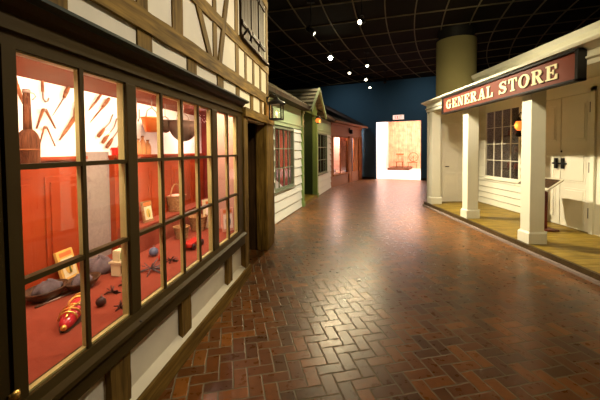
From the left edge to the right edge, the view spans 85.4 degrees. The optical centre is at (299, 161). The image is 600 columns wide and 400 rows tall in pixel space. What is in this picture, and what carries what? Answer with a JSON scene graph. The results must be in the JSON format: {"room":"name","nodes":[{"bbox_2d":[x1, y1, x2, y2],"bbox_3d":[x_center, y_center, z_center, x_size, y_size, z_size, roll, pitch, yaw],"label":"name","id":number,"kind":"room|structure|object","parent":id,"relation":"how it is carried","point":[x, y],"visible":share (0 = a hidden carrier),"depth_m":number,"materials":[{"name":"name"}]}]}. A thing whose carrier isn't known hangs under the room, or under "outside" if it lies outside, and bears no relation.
{"room":"museum","nodes":[
{"label":"museum","id":0,"kind":"room"},
{"bbox_2d":[163,119,168,132],"bbox_3d":[-1.517,-0.393,3.660,0.177,0.144,0.177,0,2,8],"label":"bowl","id":1,"kind":"object","parent":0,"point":[165,121],"depth_m":3.60,"materials":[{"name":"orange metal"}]},
{"bbox_2d":[158,168,599,399],"bbox_3d":[5.075,1.171,12.410,20.130,0.104,31.720,-1,2,0],"label":"floor","id":2,"kind":"structure","parent":0,"point":[365,290],"depth_m":3.10,"materials":[{"name":"brick"}]},
{"bbox_2d":[0,0,274,399],"bbox_3d":[-1.561,-1.062,3.343,1.685,5.124,5.906,0,2,8],"label":"shop","id":3,"kind":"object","parent":2,"relation":"on","point":[204,60],"depth_m":2.32,"materials":[{"name":"paint"}]},
{"bbox_2d":[17,80,22,104],"bbox_3d":[-1.929,-0.520,2.212,0.040,0.276,0.098,0,2,8],"label":"drawknife","id":4,"kind":"object","parent":3,"relation":"hanging from","point":[19,92],"visible":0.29,"depth_m":2.23,"materials":[{"name":"brown wood"}]},
{"bbox_2d":[19,89,40,169],"bbox_3d":[-1.779,-0.208,2.123,0.130,0.521,0.120,-1,2,-26],"label":"broom","id":5,"kind":"object","parent":3,"relation":"hanging from","point":[29,140],"visible":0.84,"depth_m":2.10,"materials":[{"name":"brown wood"}]},
{"bbox_2d":[35,108,55,128],"bbox_3d":[-1.898,-0.316,2.429,0.028,0.158,0.164,0,2,8],"label":"divider","id":6,"kind":"object","parent":3,"relation":"attached to","point":[43,110],"visible":1,"depth_m":2.40,"materials":[{"name":"brown wood"}]},
{"bbox_2d":[41,80,49,102],"bbox_3d":[-1.900,-0.544,2.425,0.018,0.211,0.064,0,2,8],"label":"iron hook","id":7,"kind":"object","parent":3,"relation":"hanging from","point":[42,81],"visible":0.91,"depth_m":2.40,"materials":[{"name":"brown metal"}]},
{"bbox_2d":[25,279,69,302],"bbox_3d":[-1.701,0.881,2.183,0.212,0.074,0.292,0,2,8],"label":"wooden bowl","id":8,"kind":"object","parent":3,"relation":"on","point":[41,298],"visible":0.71,"depth_m":2.12,"materials":[{"name":"brown wood"}]},
{"bbox_2d":[31,278,62,295],"bbox_3d":[-1.699,0.833,2.200,0.128,0.085,0.187,0,2,8],"label":"rag","id":9,"kind":"object","parent":8,"relation":"in","point":[51,284],"visible":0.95,"depth_m":2.16,"materials":[{"name":"fabric"}]},
{"bbox_2d":[40,125,55,145],"bbox_3d":[-1.897,-0.190,2.437,0.026,0.157,0.138,0,2,8],"label":"divider","id":10,"kind":"object","parent":3,"relation":"attached to","point":[45,126],"visible":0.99,"depth_m":2.42,"materials":[{"name":"brown wood"}]},
{"bbox_2d":[34,292,72,308],"bbox_3d":[-1.607,0.911,2.172,0.017,0.017,0.291,0,2,21],"label":"skewer","id":11,"kind":"object","parent":3,"relation":"on","point":[42,304],"visible":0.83,"depth_m":2.10,"materials":[{"name":"metal"}]},
{"bbox_2d":[53,86,69,114],"bbox_3d":[-1.881,-0.479,2.562,0.032,0.260,0.169,0,2,8],"label":"carving knife","id":12,"kind":"object","parent":3,"relation":"hanging from","point":[66,91],"visible":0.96,"depth_m":2.59,"materials":[{"name":"brown wood"}]},
{"bbox_2d":[53,247,78,278],"bbox_3d":[-1.790,0.795,2.498,0.087,0.232,0.165,0,2,1],"label":"picture card","id":13,"kind":"object","parent":3,"relation":"on","point":[71,271],"visible":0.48,"depth_m":2.48,"materials":[{"name":"beige paper"}]},
{"bbox_2d":[66,265,72,272],"bbox_3d":[-1.774,0.809,2.498,0.002,0.102,0.073,-15,2,1],"label":"picture","id":14,"kind":"object","parent":13,"relation":"attached to","point":[67,268],"depth_m":2.49},
{"bbox_2d":[57,292,80,332],"bbox_3d":[-1.343,0.879,1.931,0.115,0.092,0.408,-1,2,-22],"label":"slipper","id":15,"kind":"object","parent":3,"relation":"on","point":[70,316],"visible":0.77,"depth_m":1.83,"materials":[{"name":"red fabric"}]},
{"bbox_2d":[63,272,100,291],"bbox_3d":[-1.563,0.877,2.340,0.192,0.069,0.272,0,2,8],"label":"wooden bowl","id":16,"kind":"object","parent":3,"relation":"on","point":[74,288],"visible":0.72,"depth_m":2.31,"materials":[{"name":"brown wood"}]},
{"bbox_2d":[71,273,92,285],"bbox_3d":[-1.565,0.836,2.319,0.111,0.079,0.164,0,2,25],"label":"rag","id":17,"kind":"object","parent":16,"relation":"in","point":[76,280],"visible":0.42,"depth_m":2.28,"materials":[{"name":"fabric"}]},
{"bbox_2d":[88,94,101,110],"bbox_3d":[-1.833,-0.531,2.910,0.032,0.175,0.163,0,2,8],"label":"chisel","id":18,"kind":"object","parent":3,"relation":"attached to","point":[100,95],"visible":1,"depth_m":2.91,"materials":[{"name":"brown wood"}]},
{"bbox_2d":[89,255,111,274],"bbox_3d":[-1.626,0.829,2.643,0.196,0.141,0.261,0,2,8],"label":"grey shawl","id":19,"kind":"object","parent":3,"relation":"on","point":[100,264],"visible":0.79,"depth_m":2.60,"materials":[{"name":"fabric"}]},
{"bbox_2d":[95,295,105,306],"bbox_3d":[-1.262,0.883,2.060,0.060,0.074,0.060,0,2,8],"label":"ball","id":20,"kind":"object","parent":3,"relation":"on","point":[101,301],"visible":1,"depth_m":2.04,"materials":[{"name":"metal"}]},
{"bbox_2d":[90,97,110,122],"bbox_3d":[-1.824,-0.473,2.970,0.034,0.261,0.258,0,2,8],"label":"chisel","id":21,"kind":"object","parent":3,"relation":"attached to","point":[108,99],"visible":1,"depth_m":3.00,"materials":[{"name":"brown wood"}]},
{"bbox_2d":[97,114,113,137],"bbox_3d":[-1.815,-0.334,3.035,0.034,0.234,0.208,0,2,8],"label":"gouge","id":22,"kind":"object","parent":3,"relation":"attached to","point":[101,132],"visible":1,"depth_m":2.99,"materials":[{"name":"brown wood"}]},
{"bbox_2d":[101,118,116,143],"bbox_3d":[-1.807,-0.292,3.088,0.034,0.254,0.215,0,2,8],"label":"gouge","id":23,"kind":"object","parent":3,"relation":"attached to","point":[105,138],"visible":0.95,"depth_m":3.04,"materials":[{"name":"brown wood"}]},
{"bbox_2d":[105,129,117,148],"bbox_3d":[-1.801,-0.254,3.136,0.034,0.263,0.208,0,2,8],"label":"gouge","id":24,"kind":"object","parent":3,"relation":"attached to","point":[109,143],"visible":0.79,"depth_m":3.08,"materials":[{"name":"brown wood"}]},
{"bbox_2d":[104,286,120,294],"bbox_3d":[-1.296,0.889,2.249,0.108,0.050,0.065,0,2,8],"label":"twig","id":25,"kind":"object","parent":3,"relation":"on","point":[111,290],"visible":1,"depth_m":2.24,"materials":[{"name":"brown wood"}]},
{"bbox_2d":[111,146,117,154],"bbox_3d":[-1.774,-0.109,3.182,0.080,0.094,0.120,0,2,8],"label":"box","id":26,"kind":"object","parent":3,"relation":"on","point":[114,149],"visible":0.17,"depth_m":3.13,"materials":[{"name":"cardboard"}]},
{"bbox_2d":[108,248,121,275],"bbox_3d":[-1.443,0.802,2.598,0.100,0.200,0.120,0,2,8],"label":"box","id":27,"kind":"object","parent":3,"relation":"on","point":[116,270],"visible":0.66,"depth_m":2.55,"materials":[{"name":"brown wood"}]},
{"bbox_2d":[114,300,122,310],"bbox_3d":[-1.134,0.899,2.033,0.082,0.042,0.063,1,3,41],"label":"twig","id":28,"kind":"object","parent":3,"relation":"on","point":[120,305],"visible":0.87,"depth_m":2.02,"materials":[{"name":"brown wood"}]},
{"bbox_2d":[136,98,139,121],"bbox_3d":[-1.616,-0.511,3.238,0.012,0.235,0.052,0,2,8],"label":"hook","id":29,"kind":"object","parent":3,"relation":"hanging from","point":[136,98],"visible":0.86,"depth_m":3.23,"materials":[{"name":"metal"}]},
{"bbox_2d":[137,138,141,154],"bbox_3d":[-1.732,-0.159,3.482,0.072,0.173,0.072,0,2,8],"label":"bottle","id":30,"kind":"object","parent":3,"relation":"on","point":[139,146],"visible":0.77,"depth_m":3.46,"materials":[{"name":"brown glass"}]},
{"bbox_2d":[140,136,146,154],"bbox_3d":[-1.722,-0.177,3.559,0.072,0.204,0.072,0,2,8],"label":"bottle","id":31,"kind":"object","parent":3,"relation":"on","point":[143,143],"visible":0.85,"depth_m":3.54,"materials":[{"name":"brown glass"}]},
{"bbox_2d":[140,200,153,222],"bbox_3d":[-1.599,0.527,3.408,0.067,0.220,0.140,0,2,14],"label":"framed print","id":32,"kind":"object","parent":3,"relation":"on","point":[146,207],"visible":1,"depth_m":3.39,"materials":[{"name":"paper"}]},
{"bbox_2d":[146,140,150,153],"bbox_3d":[-1.709,-0.160,3.650,0.072,0.163,0.072,0,2,8],"label":"bottle","id":33,"kind":"object","parent":3,"relation":"on","point":[148,146],"visible":0.76,"depth_m":3.63,"materials":[{"name":"brown glass"}]},
{"bbox_2d":[141,258,159,276],"bbox_3d":[-1.205,0.851,2.635,0.179,0.098,0.188,-2,2,-36],"label":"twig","id":34,"kind":"object","parent":3,"relation":"on","point":[152,267],"visible":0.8,"depth_m":2.64,"materials":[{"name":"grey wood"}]},
{"bbox_2d":[140,100,163,131],"bbox_3d":[-1.521,-0.468,3.340,0.224,0.332,0.224,0,2,8],"label":"bucket","id":35,"kind":"object","parent":3,"relation":"hanging from","point":[149,123],"visible":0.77,"depth_m":3.27,"materials":[{"name":"metal"}]},
{"bbox_2d":[149,245,157,255],"bbox_3d":[-1.367,0.835,3.035,0.084,0.102,0.084,0,2,8],"label":"jar","id":36,"kind":"object","parent":3,"relation":"on","point":[153,251],"visible":1,"depth_m":3.01,"materials":[{"name":"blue ceramic"}]},
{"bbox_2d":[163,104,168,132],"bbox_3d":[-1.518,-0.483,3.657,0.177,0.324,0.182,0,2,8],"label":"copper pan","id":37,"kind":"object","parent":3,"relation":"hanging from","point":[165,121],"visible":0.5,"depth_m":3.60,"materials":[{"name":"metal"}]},
{"bbox_2d":[166,256,178,263],"bbox_3d":[-1.137,0.864,2.863,0.126,0.055,0.080,-1,2,-20],"label":"bundle","id":38,"kind":"object","parent":3,"relation":"on","point":[172,258],"visible":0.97,"depth_m":2.87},
{"bbox_2d":[166,183,185,211],"bbox_3d":[-1.535,0.442,4.019,0.248,0.341,0.248,0,2,8],"label":"wicker basket","id":39,"kind":"object","parent":3,"relation":"on","point":[172,199],"visible":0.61,"depth_m":3.93,"materials":[{"name":"beige wicker"}]},
{"bbox_2d":[168,112,194,141],"bbox_3d":[-1.330,-0.436,3.702,0.343,0.423,0.343,0,2,8],"label":"copper pan","id":40,"kind":"object","parent":3,"relation":"hanging from","point":[188,125],"visible":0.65,"depth_m":3.59,"materials":[{"name":"metal"}]},
{"bbox_2d":[173,224,189,239],"bbox_3d":[-1.331,0.795,3.655,0.188,0.138,0.188,0,2,8],"label":"wicker basket","id":41,"kind":"object","parent":3,"relation":"on","point":[176,228],"visible":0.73,"depth_m":3.60,"materials":[{"name":"brown wicker"}]},
{"bbox_2d":[186,237,203,249],"bbox_3d":[-1.102,0.829,3.268,0.136,0.095,0.353,0,2,8],"label":"wagon","id":42,"kind":"object","parent":3,"relation":"on","point":[192,242],"visible":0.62,"depth_m":3.23,"materials":[{"name":"red wood"}]},
{"bbox_2d":[188,214,207,230],"bbox_3d":[-1.260,0.761,4.026,0.238,0.178,0.238,0,2,8],"label":"wicker basket","id":43,"kind":"object","parent":3,"relation":"on","point":[192,218],"visible":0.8,"depth_m":3.96,"materials":[{"name":"brown wicker"}]},
{"bbox_2d":[202,199,207,227],"bbox_3d":[-1.135,0.665,4.210,0.085,0.360,0.260,1,2,36],"label":"print","id":44,"kind":"object","parent":3,"relation":"on","point":[205,211],"visible":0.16,"depth_m":4.12,"materials":[{"name":"beige paper"}]},
{"bbox_2d":[220,207,233,231],"bbox_3d":[-0.881,0.711,3.961,0.160,0.280,0.065,-2,3,-42],"label":"print","id":45,"kind":"object","parent":3,"relation":"on","point":[223,211],"visible":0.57,"depth_m":3.93,"materials":[{"name":"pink paper"}]},
{"bbox_2d":[239,0,251,41],"bbox_3d":[-0.694,-2.025,4.152,0.048,0.950,0.404,0,2,8],"label":"shutter","id":46,"kind":"object","parent":3,"relation":"hanging from","point":[244,5],"depth_m":4.08,"materials":[{"name":"brown wood"}]},
{"bbox_2d":[250,0,258,49],"bbox_3d":[-0.639,-2.040,4.552,0.048,0.950,0.323,0,2,8],"label":"shutter","id":47,"kind":"object","parent":3,"relation":"hanging from","point":[254,3],"depth_m":4.54,"materials":[{"name":"brown wood"}]},
{"bbox_2d":[258,0,265,57],"bbox_3d":[-0.587,-2.053,4.932,0.048,0.950,0.323,0,2,8],"label":"shutter","id":48,"kind":"object","parent":3,"relation":"hanging from","point":[261,10],"depth_m":4.91,"materials":[{"name":"brown wood"}]},
{"bbox_2d":[268,82,334,223],"bbox_3d":[-0.209,-0.501,9.964,1.590,3.510,7.975,0,2,15],"label":"house","id":49,"kind":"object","parent":2,"relation":"on","point":[302,146],"visible":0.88,"depth_m":9.04,"materials":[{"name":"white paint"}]},
{"bbox_2d":[277,129,282,185],"bbox_3d":[-0.470,-0.070,7.855,0.066,1.400,0.301,0,2,15],"label":"curtain","id":50,"kind":"object","parent":49,"relation":"hanging from","point":[280,131],"depth_m":7.85,"materials":[{"name":"red fabric"}]},
{"bbox_2d":[284,130,289,184],"bbox_3d":[-0.344,-0.087,8.310,0.066,1.400,0.332,0,2,15],"label":"curtain","id":51,"kind":"object","parent":49,"relation":"hanging from","point":[285,132],"depth_m":8.21,"materials":[{"name":"red fabric"}]},
{"bbox_2d":[324,105,367,187],"bbox_3d":[1.543,-0.995,15.783,2.260,4.060,4.730,1,2,27],"label":"house","id":52,"kind":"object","parent":2,"relation":"on","point":[341,139],"visible":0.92,"depth_m":15.65,"materials":[{"name":"paint"}]},
{"bbox_2d":[341,138,345,170],"bbox_3d":[2.099,-0.336,15.549,0.076,1.550,1.071,1,2,27],"label":"curtain","id":53,"kind":"object","parent":52,"relation":"hanging from","point":[343,140],"depth_m":15.52,"materials":[{"name":"red fabric"}]},
{"bbox_2d":[387,166,411,169],"bbox_3d":[8.030,0.543,25.992,1.550,0.160,3.000,0,2,24],"label":"dais","id":54,"kind":"object","parent":2,"relation":"on","point":[392,167],"visible":0.79,"depth_m":24.91,"materials":[{"name":"brown wood"}]},
{"bbox_2d":[396,153,403,167],"bbox_3d":[7.739,-0.059,25.266,0.560,1.102,0.580,0,2,24],"label":"wooden chair","id":55,"kind":"object","parent":54,"relation":"on","point":[398,154],"visible":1,"depth_m":25.45,"materials":[{"name":"brown wood"}]},
{"bbox_2d":[407,152,417,166],"bbox_3d":[8.717,-0.101,25.114,0.812,1.186,0.200,0,2,24],"label":"wheel","id":56,"kind":"object","parent":54,"relation":"on","point":[413,161],"visible":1,"depth_m":25.04,"materials":[{"name":"brown wood"}]},
{"bbox_2d":[436,24,476,201],"bbox_3d":[4.768,-1.390,9.959,1.120,5.200,1.120,-1,2,0],"label":"column","id":57,"kind":"structure","parent":2,"relation":"on","point":[456,46],"depth_m":9.44,"materials":[{"name":"paint"}]},
{"bbox_2d":[421,20,599,285],"bbox_3d":[4.706,-0.499,5.938,2.580,3.700,6.700,-1,2,0],"label":"store","id":58,"kind":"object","parent":2,"relation":"on","point":[476,158],"visible":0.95,"depth_m":6.24,"materials":[{"name":"white paint"}]},
{"bbox_2d":[441,47,586,114],"bbox_3d":[3.486,-1.271,5.945,0.115,0.405,3.870,-1,2,0],"label":"shop sign","id":59,"kind":"object","parent":58,"relation":"attached to","point":[569,67],"visible":1,"depth_m":4.96,"materials":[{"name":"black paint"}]},
{"bbox_2d":[515,112,521,136],"bbox_3d":[4.939,-0.829,7.297,0.209,0.561,0.160,-1,2,0],"label":"wall lantern","id":60,"kind":"object","parent":58,"relation":"attached to","point":[518,125],"visible":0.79,"depth_m":7.26,"materials":[{"name":"black metal"}]},
{"bbox_2d":[514,178,563,231],"bbox_3d":[4.435,0.775,6.017,0.384,0.953,0.870,-1,2,0],"label":"stand","id":61,"kind":"object","parent":58,"relation":"on","point":[550,183],"visible":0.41,"depth_m":5.85,"materials":[{"name":"mahogany"},{"name":"white paint"}]},
{"bbox_2d":[377,122,388,174],"bbox_3d":[5.672,-1.546,22.810,0.200,4.600,10.824,0,2,20],"label":"wall","id":62,"kind":"structure","parent":0,"point":[382,127],"depth_m":22.98,"materials":[{"name":"white paint"}]},
{"bbox_2d":[291,72,478,179],"bbox_3d":[2.886,-1.655,18.021,17.300,5.200,0.222,0,2,24],"label":"wall","id":63,"kind":"structure","parent":0,"point":[379,103],"depth_m":17.29,"materials":[{"name":"blue paint"}]},
{"bbox_2d":[362,177,426,180],"bbox_3d":[4.686,0.900,17.185,5.100,0.120,0.025,0,2,24],"label":"baseboard","id":64,"kind":"structure","parent":63,"relation":"attached to","point":[423,179],"depth_m":17.54,"materials":[{"name":"black paint"}]},
{"bbox_2d":[393,114,403,119],"bbox_3d":[5.097,-2.283,16.831,0.580,0.260,0.103,0,2,24],"label":"exit sign","id":65,"kind":"object","parent":63,"relation":"attached to","point":[395,117],"visible":1,"depth_m":16.79,"materials":[{"name":"beige plastic"}]},
{"bbox_2d":[267,0,599,88],"bbox_3d":[2.951,-3.967,10.297,15.148,0.027,17.605,-1,2,0],"label":"trim","id":66,"kind":"structure","parent":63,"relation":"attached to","point":[355,0],"depth_m":10.14,"materials":[{"name":"metal"}]},
{"bbox_2d":[389,121,420,167],"bbox_3d":[11.227,-1.717,26.317,8.400,4.600,0.151,0,2,24],"label":"wall","id":67,"kind":"structure","parent":0,"point":[404,136],"depth_m":27.31,"materials":[{"name":"beige paint"}]},
{"bbox_2d":[267,0,599,89],"bbox_3d":[2.965,-3.979,8.617,16.000,0.100,24.500,-1,2,0],"label":"ceiling","id":68,"kind":"structure","parent":0,"point":[337,13],"depth_m":9.99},
{"bbox_2d":[306,0,315,35],"bbox_3d":[0.263,-3.422,7.797,0.259,0.838,0.174,-1,2,0],"label":"track spotlight","id":69,"kind":"object","parent":68,"relation":"hanging from","point":[311,31],"visible":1,"depth_m":7.78,"materials":[{"name":"black metal"}]},
{"bbox_2d":[328,42,332,59],"bbox_3d":[1.013,-3.660,10.831,0.180,0.587,0.275,-1,2,0],"label":"track spotlight","id":70,"kind":"object","parent":68,"relation":"hanging from","point":[330,43],"visible":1,"depth_m":10.79,"materials":[{"name":"black metal"}]},
{"bbox_2d":[347,60,351,74],"bbox_3d":[1.980,-3.741,12.962,0.180,0.591,0.256,-1,2,0],"label":"track spotlight","id":71,"kind":"object","parent":68,"relation":"hanging from","point":[350,69],"visible":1,"depth_m":12.93,"materials":[{"name":"black metal"}]},
{"bbox_2d":[357,0,365,24],"bbox_3d":[1.448,-3.510,7.623,0.278,0.670,0.166,-2,3,-39],"label":"track spotlight","id":72,"kind":"object","parent":68,"relation":"hanging from","point":[360,21],"visible":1,"depth_m":7.59,"materials":[{"name":"black metal"}]},
{"bbox_2d":[364,51,368,67],"bbox_3d":[2.440,-3.706,11.872,0.180,0.591,0.259,-1,2,0],"label":"track spotlight","id":73,"kind":"object","parent":68,"relation":"hanging from","point":[366,64],"visible":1,"depth_m":11.83,"materials":[{"name":"black metal"}]},
{"bbox_3d":[-0.458,-0.981,5.157,0.174,0.209,0.040,0,2,8],"label":"bracket","id":74,"kind":"object","parent":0,"visible":0},
{"bbox_2d":[268,96,285,120],"bbox_3d":[-0.374,-0.847,5.150,0.300,0.380,0.300,0,2,8],"label":"wall lantern","id":75,"kind":"object","parent":74,"relation":"hanging from","point":[276,101],"visible":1,"depth_m":5.08,"materials":[{"name":"black metal"}]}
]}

